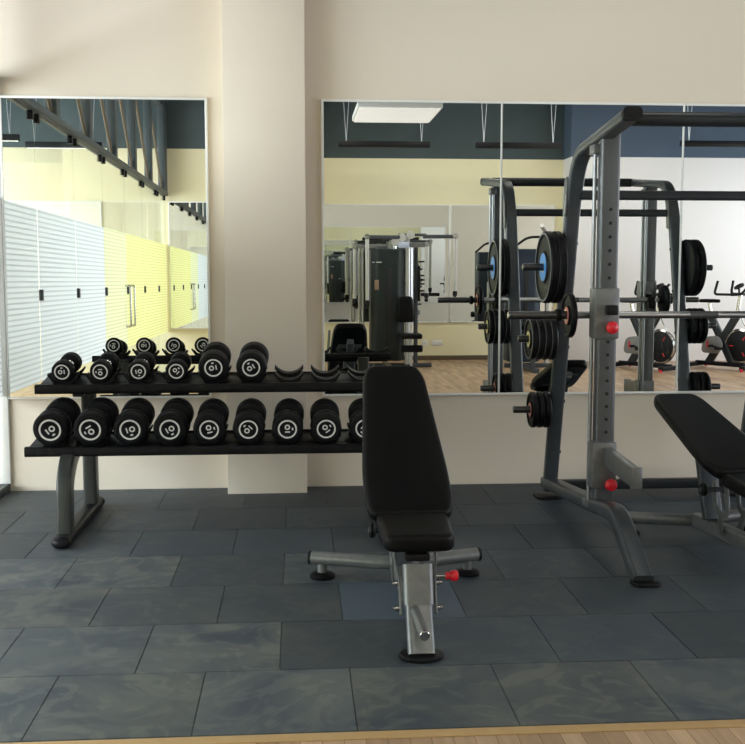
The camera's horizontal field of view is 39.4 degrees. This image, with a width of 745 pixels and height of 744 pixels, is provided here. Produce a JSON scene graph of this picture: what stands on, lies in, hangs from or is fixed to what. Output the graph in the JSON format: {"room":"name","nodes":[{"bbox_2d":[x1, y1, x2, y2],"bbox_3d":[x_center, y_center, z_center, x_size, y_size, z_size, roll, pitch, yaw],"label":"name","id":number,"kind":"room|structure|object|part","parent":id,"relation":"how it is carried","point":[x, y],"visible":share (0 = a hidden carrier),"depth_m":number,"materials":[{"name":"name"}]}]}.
{"room":"gym","nodes":[
{"label":"gym","id":0,"kind":"room"},
{"bbox_2d":[0,342,1,396],"bbox_3d":[-2.298,-0.476,5.977,0.040,2.480,1.042,0,6,-4],"label":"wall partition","id":1,"kind":"structure","parent":0,"point":[0,342],"depth_m":6.50,"materials":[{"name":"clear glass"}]},
{"bbox_2d":[0,484,9,498],"bbox_3d":[-2.032,1.148,2.443,0.060,0.062,8.420,0,6,-4],"label":"trim","id":2,"kind":"structure","parent":1,"relation":"attached to","point":[5,488],"depth_m":6.51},
{"bbox_2d":[221,0,306,493],"bbox_3d":[-0.668,-1.035,6.481,0.498,3.605,0.215,0,6,-4],"label":"wall pillar","id":3,"kind":"structure","parent":0,"point":[263,45],"depth_m":6.37,"materials":[{"name":"paint"}]},
{"bbox_2d":[0,0,744,490],"bbox_3d":[0.260,-0.917,6.749,14.900,3.332,0.200,0,6,-4],"label":"wall","id":4,"kind":"structure","parent":0,"point":[617,51],"depth_m":6.59,"materials":[{"name":"paint"}]},
{"bbox_2d":[0,169,11,483],"bbox_3d":[-2.329,-0.525,6.484,0.068,2.480,0.027,0,6,-4],"label":"trim","id":5,"kind":"structure","parent":4,"relation":"attached to","point":[5,450],"depth_m":6.54,"materials":[{"name":"white"}]},
{"bbox_2d":[0,95,211,398],"bbox_3d":[-1.660,-0.766,6.509,1.267,1.873,0.030,0,6,-4],"label":"wall mirror","id":6,"kind":"object","parent":4,"relation":"attached to","point":[105,200],"visible":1,"depth_m":6.49,"materials":[{"name":"clear glass"}]},
{"bbox_2d":[321,99,502,395],"bbox_3d":[0.250,-0.780,6.647,1.148,1.873,0.027,0,6,-4],"label":"wall mirror","id":7,"kind":"object","parent":4,"relation":"attached to","point":[411,189],"visible":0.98,"depth_m":6.63,"materials":[{"name":"clear glass"}]},
{"bbox_2d":[499,101,684,394],"bbox_3d":[1.414,-0.788,6.731,1.182,1.873,0.027,0,6,-4],"label":"wall mirror","id":8,"kind":"object","parent":4,"relation":"attached to","point":[540,140],"visible":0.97,"depth_m":6.72,"materials":[{"name":"clear glass"}]},
{"bbox_2d":[676,103,744,392],"bbox_3d":[2.599,-0.797,6.816,1.191,1.873,0.027,0,6,-4],"label":"wall mirror","id":9,"kind":"object","parent":4,"relation":"attached to","point":[711,351],"visible":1,"depth_m":6.79,"materials":[{"name":"clear glass"}]},
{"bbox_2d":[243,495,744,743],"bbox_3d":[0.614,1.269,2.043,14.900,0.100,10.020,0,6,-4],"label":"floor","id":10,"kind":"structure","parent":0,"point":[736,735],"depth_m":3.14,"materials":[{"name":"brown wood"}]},
{"bbox_2d":[0,483,744,742],"bbox_3d":[1.331,0.914,5.080,7.029,0.012,3.615,0,6,-4],"label":"rubber floor mat","id":11,"kind":"object","parent":10,"relation":"on","point":[165,615],"visible":0.76,"depth_m":4.14,"materials":[{"name":"rubber"}]},
{"bbox_2d":[24,364,409,548],"bbox_3d":[-0.790,0.411,5.730,2.070,0.861,1.030,0,6,-4],"label":"dumbbell rack","id":12,"kind":"object","parent":11,"relation":"on","point":[69,526],"visible":0.47,"depth_m":5.62,"materials":[{"name":"black metal"}]},
{"bbox_2d":[33,397,80,445],"bbox_3d":[-1.675,0.260,5.533,0.183,0.221,0.370,0,6,-3],"label":"dumbbell","id":13,"kind":"object","parent":12,"relation":"on","point":[54,424],"visible":0.96,"depth_m":5.37,"materials":[{"name":"black rubber"}]},
{"bbox_2d":[51,352,81,381],"bbox_3d":[-1.691,-0.029,5.759,0.117,0.147,0.281,0,6,-4],"label":"dumbbell","id":14,"kind":"object","parent":12,"relation":"on","point":[63,370],"visible":1,"depth_m":5.64,"materials":[{"name":"black rubber"}]},
{"bbox_3d":[-1.605,0.814,5.711,0.098,0.064,1.030,0,6,-4],"label":"foot rail","id":15,"kind":"part","parent":12,"relation":"part of","materials":[{"name":"grey metal"}]},
{"bbox_2d":[73,397,118,445],"bbox_3d":[-1.470,0.260,5.548,0.181,0.220,0.370,0,6,-3],"label":"dumbbell","id":16,"kind":"object","parent":12,"relation":"on","point":[94,424],"visible":0.98,"depth_m":5.39,"materials":[{"name":"black rubber"}]},
{"bbox_2d":[90,352,119,381],"bbox_3d":[-1.485,-0.031,5.774,0.117,0.147,0.281,0,6,-3],"label":"dumbbell","id":17,"kind":"object","parent":12,"relation":"on","point":[101,370],"visible":1,"depth_m":5.65,"materials":[{"name":"black rubber"}]},
{"bbox_2d":[113,397,154,444],"bbox_3d":[-1.272,0.260,5.562,0.176,0.216,0.370,0,6,-5],"label":"dumbbell","id":18,"kind":"object","parent":12,"relation":"on","point":[131,426],"visible":1,"depth_m":5.40,"materials":[{"name":"black rubber"}]},
{"bbox_2d":[128,351,155,380],"bbox_3d":[-1.282,-0.032,5.789,0.117,0.147,0.281,0,6,-3],"label":"dumbbell","id":19,"kind":"object","parent":12,"relation":"on","point":[144,363],"visible":1,"depth_m":5.67,"materials":[{"name":"black rubber"}]},
{"bbox_2d":[153,397,193,444],"bbox_3d":[-1.063,0.260,5.578,0.175,0.214,0.370,0,6,-3],"label":"dumbbell","id":20,"kind":"object","parent":12,"relation":"on","point":[171,425],"visible":1,"depth_m":5.42,"materials":[{"name":"black rubber"}]},
{"bbox_2d":[166,351,191,380],"bbox_3d":[-1.080,-0.034,5.803,0.117,0.147,0.281,0,6,-4],"label":"dumbbell","id":21,"kind":"object","parent":12,"relation":"on","point":[180,362],"visible":1,"depth_m":5.68,"materials":[{"name":"black rubber"}]},
{"bbox_2d":[24,429,361,456],"bbox_3d":[-0.782,0.378,5.619,2.070,0.084,0.330,0,6,-4],"label":"shelf","id":22,"kind":"object","parent":12,"relation":"attached to","point":[229,444],"depth_m":5.47,"materials":[{"name":"black metal"}]},
{"bbox_2d":[34,371,363,393],"bbox_3d":[-0.800,0.056,5.838,2.070,0.084,0.330,0,6,-4],"label":"shelf","id":23,"kind":"object","parent":12,"relation":"attached to","point":[279,381],"depth_m":5.70,"materials":[{"name":"black metal"}]},
{"bbox_2d":[193,398,228,443],"bbox_3d":[-0.865,0.261,5.593,0.168,0.208,0.369,0,6,-4],"label":"dumbbell","id":24,"kind":"object","parent":12,"relation":"on","point":[209,427],"visible":1,"depth_m":5.43,"materials":[{"name":"black rubber"}]},
{"bbox_2d":[198,342,230,381],"bbox_3d":[-0.880,-0.059,5.812,0.166,0.203,0.349,-1,6,-5],"label":"dumbbell","id":25,"kind":"object","parent":12,"relation":"on","point":[213,366],"visible":1,"depth_m":5.66,"materials":[{"name":"black rubber"}]},
{"bbox_2d":[233,398,266,443],"bbox_3d":[-0.660,0.261,5.608,0.167,0.206,0.369,0,6,-4],"label":"dumbbell","id":26,"kind":"object","parent":12,"relation":"on","point":[249,421],"visible":1,"depth_m":5.45,"materials":[{"name":"black rubber"}]},
{"bbox_2d":[236,341,268,381],"bbox_3d":[-0.670,-0.061,5.827,0.167,0.203,0.349,0,6,-3],"label":"dumbbell","id":27,"kind":"object","parent":12,"relation":"on","point":[251,365],"visible":1,"depth_m":5.67,"materials":[{"name":"black rubber"}]},
{"bbox_2d":[272,398,303,442],"bbox_3d":[-0.455,0.261,5.623,0.165,0.204,0.368,0,6,-3],"label":"dumbbell","id":28,"kind":"object","parent":12,"relation":"on","point":[287,425],"visible":1,"depth_m":5.46,"materials":[{"name":"black rubber"}]},
{"bbox_2d":[310,398,340,442],"bbox_3d":[-0.256,0.260,5.637,0.162,0.202,0.368,0,6,-4],"label":"dumbbell","id":29,"kind":"object","parent":12,"relation":"on","point":[324,412],"visible":1,"depth_m":5.48,"materials":[{"name":"black rubber"}]},
{"bbox_2d":[348,398,361,441],"bbox_3d":[-0.048,0.259,5.652,0.163,0.202,0.368,0,6,-3],"label":"dumbbell","id":30,"kind":"object","parent":12,"relation":"on","point":[355,408],"visible":0.51,"depth_m":5.49,"materials":[{"name":"black rubber"}]},
{"bbox_2d":[307,366,481,663],"bbox_3d":[0.141,0.510,4.225,0.805,0.964,1.267,0,6,-4],"label":"bench","id":31,"kind":"object","parent":11,"relation":"on","point":[407,487],"visible":1,"depth_m":4.26,"materials":[{"name":"black leather"}]},
{"bbox_3d":[-0.231,0.891,4.757,0.044,0.073,0.044,0,6,-4],"label":"foot stem","id":32,"kind":"part","parent":31,"relation":"part of","materials":[{"name":"silver metal"}]},
{"bbox_3d":[0.095,0.772,3.906,0.014,0.255,0.169,-1,6,-10],"label":"link plate","id":33,"kind":"part","parent":31,"relation":"part of","materials":[{"name":"silver metal"}]},
{"bbox_3d":[0.124,0.282,4.454,0.356,0.555,0.767,0,6,-4],"label":"backrest","id":34,"kind":"part","parent":31,"relation":"part of","materials":[{"name":"black leather"}]},
{"bbox_3d":[0.164,0.608,3.988,0.282,0.088,0.331,0,6,-4],"label":"seat","id":35,"kind":"part","parent":31,"relation":"part of","materials":[{"name":"black leather"}]},
{"bbox_3d":[0.172,0.873,3.832,0.112,0.321,0.208,0,6,-4],"label":"leg","id":36,"kind":"part","parent":31,"relation":"part of","materials":[{"name":"silver metal"}]},
{"bbox_3d":[0.167,0.895,3.742,0.036,0.068,0.206,-1,6,-8],"label":"transport handle","id":37,"kind":"part","parent":31,"relation":"part of","materials":[{"name":"silver metal"}]},
{"bbox_3d":[0.177,1.028,3.776,0.164,0.016,0.128,0,6,-4],"label":"foot plate","id":38,"kind":"part","parent":31,"relation":"part of","materials":[{"name":"black rubber"}]},
{"bbox_3d":[0.236,0.771,3.917,0.014,0.255,0.169,0,6,1],"label":"link plate","id":39,"kind":"part","parent":31,"relation":"part of","materials":[{"name":"silver metal"}]},
{"bbox_3d":[0.300,0.768,3.925,0.050,0.044,0.044,0,6,-4],"label":"red knob","id":40,"kind":"part","parent":31,"relation":"part of","materials":[{"name":"plastic"}]},
{"bbox_3d":[0.438,0.887,4.805,0.044,0.073,0.044,0,6,-4],"label":"foot stem","id":41,"kind":"part","parent":31,"relation":"part of","materials":[{"name":"silver metal"}]},
{"bbox_2d":[513,106,744,587],"bbox_3d":[1.758,-0.203,5.505,1.734,2.167,1.945,0,6,-4],"label":"rack","id":42,"kind":"object","parent":11,"relation":"on","point":[604,463],"visible":0.82,"depth_m":5.29,"materials":[{"name":"grey metal"}]},
{"bbox_2d":[524,319,537,359],"bbox_3d":[0.927,-0.193,6.077,0.038,0.244,0.244,0,6,-4],"label":"weight plate","id":43,"kind":"object","parent":42,"relation":"on","point":[531,329],"visible":0.97,"depth_m":6.03,"materials":[{"name":"black rubber"}]},
{"bbox_2d":[526,392,538,427],"bbox_3d":[0.958,0.225,6.224,0.038,0.216,0.216,0,6,-4],"label":"weight plate","id":44,"kind":"object","parent":42,"relation":"on","point":[532,398],"visible":0.98,"depth_m":6.17,"materials":[{"name":"black rubber"}]},
{"bbox_2d":[535,319,544,359],"bbox_3d":[0.966,-0.193,6.079,0.038,0.244,0.244,0,6,-4],"label":"weight plate","id":45,"kind":"object","parent":42,"relation":"on","point":[541,331],"visible":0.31,"depth_m":5.98,"materials":[{"name":"black rubber"}]},
{"bbox_2d":[536,391,545,427],"bbox_3d":[0.997,0.225,6.227,0.038,0.216,0.216,0,6,-4],"label":"weight plate","id":46,"kind":"object","parent":42,"relation":"on","point":[542,406],"visible":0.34,"depth_m":6.14,"materials":[{"name":"black rubber"}]},
{"bbox_2d":[541,319,551,359],"bbox_3d":[1.005,-0.193,6.082,0.038,0.244,0.244,0,6,-4],"label":"weight plate","id":47,"kind":"object","parent":42,"relation":"on","point":[548,334],"visible":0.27,"depth_m":5.98,"materials":[{"name":"black rubber"}]},
{"bbox_2d":[535,231,558,302],"bbox_3d":[0.996,-0.598,5.940,0.049,0.410,0.410,0,6,-4],"label":"weight plate","id":48,"kind":"object","parent":42,"relation":"on","point":[547,253],"visible":0.97,"depth_m":5.86,"materials":[{"name":"black rubber"}]},
{"bbox_2d":[540,253,545,280],"bbox_3d":[0.973,-0.598,5.939,0.003,0.160,0.160,0,6,-4],"label":"print","id":49,"kind":"object","parent":48,"relation":"attached to","point":[542,255],"depth_m":5.92},
{"bbox_2d":[542,391,551,427],"bbox_3d":[1.036,0.224,6.230,0.038,0.216,0.216,0,6,-4],"label":"weight plate","id":50,"kind":"object","parent":42,"relation":"on","point":[548,401],"visible":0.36,"depth_m":6.14,"materials":[{"name":"black rubber"}]},
{"bbox_3d":[1.091,0.767,6.446,0.170,0.014,0.170,0,6,-4],"label":"foot plate","id":51,"kind":"part","parent":42,"relation":"part of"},
{"bbox_2d":[548,319,558,359],"bbox_3d":[1.044,-0.194,6.085,0.038,0.244,0.244,0,6,-4],"label":"weight plate","id":52,"kind":"object","parent":42,"relation":"on","point":[554,329],"visible":0.34,"depth_m":5.98,"materials":[{"name":"black rubber"}]},
{"bbox_2d":[551,231,567,302],"bbox_3d":[1.045,-0.599,5.944,0.049,0.410,0.410,0,6,-4],"label":"weight plate","id":53,"kind":"object","parent":42,"relation":"on","point":[562,247],"visible":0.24,"depth_m":5.77,"materials":[{"name":"black rubber"}]},
{"bbox_3d":[1.078,-0.979,5.810,0.007,0.215,0.084,0,6,-4],"label":"gusset plate","id":54,"kind":"part","parent":42,"relation":"part of","materials":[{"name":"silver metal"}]},
{"bbox_3d":[1.131,0.683,5.436,0.048,0.040,0.085,0,6,-4],"label":"rod mount","id":55,"kind":"part","parent":42,"relation":"part of","materials":[{"name":"silver metal"}]},
{"bbox_3d":[1.131,-0.235,5.368,0.020,1.820,0.020,0,6,-4],"label":"guide rod","id":56,"kind":"part","parent":42,"relation":"part of","materials":[{"name":"silver metal"}]},
{"bbox_3d":[1.123,-0.216,5.324,0.020,1.790,0.020,0,6,-4],"label":"guide rod","id":57,"kind":"part","parent":42,"relation":"part of","materials":[{"name":"silver metal"}]},
{"bbox_3d":[1.131,-1.124,5.258,0.048,0.050,0.085,0,6,-4],"label":"rod mount","id":58,"kind":"part","parent":42,"relation":"part of","materials":[{"name":"silver metal"}]},
{"bbox_3d":[1.188,-0.241,5.301,0.098,1.905,0.075,0,6,-4],"label":"post","id":59,"kind":"part","parent":42,"relation":"part of","materials":[{"name":"grey metal"}]},
{"bbox_3d":[1.212,0.574,5.294,0.064,0.064,0.058,0,6,-4],"label":"red knob","id":60,"kind":"part","parent":42,"relation":"part of","materials":[{"name":"plastic"}]},
{"bbox_3d":[1.202,-0.223,5.220,0.064,0.064,0.058,0,6,-4],"label":"red knob","id":61,"kind":"part","parent":42,"relation":"part of","materials":[{"name":"plastic"}]},
{"bbox_3d":[1.220,0.465,5.098,0.046,0.119,0.440,0,6,-4],"label":"spotter arm","id":62,"kind":"part","parent":42,"relation":"part of","materials":[{"name":"silver metal"}]},
{"bbox_2d":[507,309,744,321],"bbox_3d":[1.730,-0.299,5.436,2.071,0.066,0.066,0,6,-4],"label":"barbell","id":63,"kind":"object","parent":42,"relation":"on","point":[557,314],"visible":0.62,"depth_m":5.40,"materials":[{"name":"metal"}]},
{"bbox_2d":[561,293,577,337],"bbox_3d":[1.019,-0.293,5.385,0.036,0.232,0.232,0,6,-4],"label":"weight plate","id":64,"kind":"object","parent":63,"relation":"on","point":[569,304],"visible":0.91,"depth_m":5.34,"materials":[{"name":"black rubber"}]},
{"bbox_2d":[564,307,568,323],"bbox_3d":[1.004,-0.293,5.383,0.003,0.090,0.090,0,6,-4],"label":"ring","id":65,"kind":"object","parent":64,"relation":"attached to","point":[566,321],"depth_m":5.36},
{"bbox_3d":[1.237,0.499,4.877,0.054,0.106,0.018,0,6,-4],"label":"plate","id":66,"kind":"part","parent":42,"relation":"part of","materials":[{"name":"silver metal"}]},
{"bbox_3d":[1.221,0.943,4.654,0.124,0.014,0.110,0,6,-4],"label":"foot plate","id":67,"kind":"part","parent":42,"relation":"part of","materials":[{"name":"black rubber"}]},
{"bbox_3d":[2.298,0.759,6.532,0.170,0.014,0.170,0,6,-4],"label":"foot plate","id":68,"kind":"part","parent":42,"relation":"part of","materials":[{"name":"grey metal"}]},
{"bbox_2d":[628,394,744,549],"bbox_3d":[1.757,0.545,5.104,0.805,0.724,1.392,-1,6,-7],"label":"bench","id":69,"kind":"object","parent":11,"relation":"on","point":[717,446],"visible":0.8,"depth_m":5.28,"materials":[{"name":"black leather"}]},
{"bbox_3d":[1.725,0.313,5.335,0.356,0.308,0.883,-1,6,-7],"label":"backrest","id":70,"kind":"part","parent":69,"relation":"part of","materials":[{"name":"black leather"}]},
{"bbox_3d":[1.802,0.529,4.795,0.282,0.088,0.331,-1,6,-7],"label":"seat","id":71,"kind":"part","parent":69,"relation":"part of","materials":[{"name":"black leather"}]},
{"bbox_2d":[0,719,744,743],"bbox_3d":[1.462,1.093,3.265,7.030,0.011,0.034,0,6,-4],"label":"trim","id":72,"kind":"structure","parent":10,"relation":"on","point":[425,733],"depth_m":3.17,"materials":[{"name":"brown wood"}]}
]}

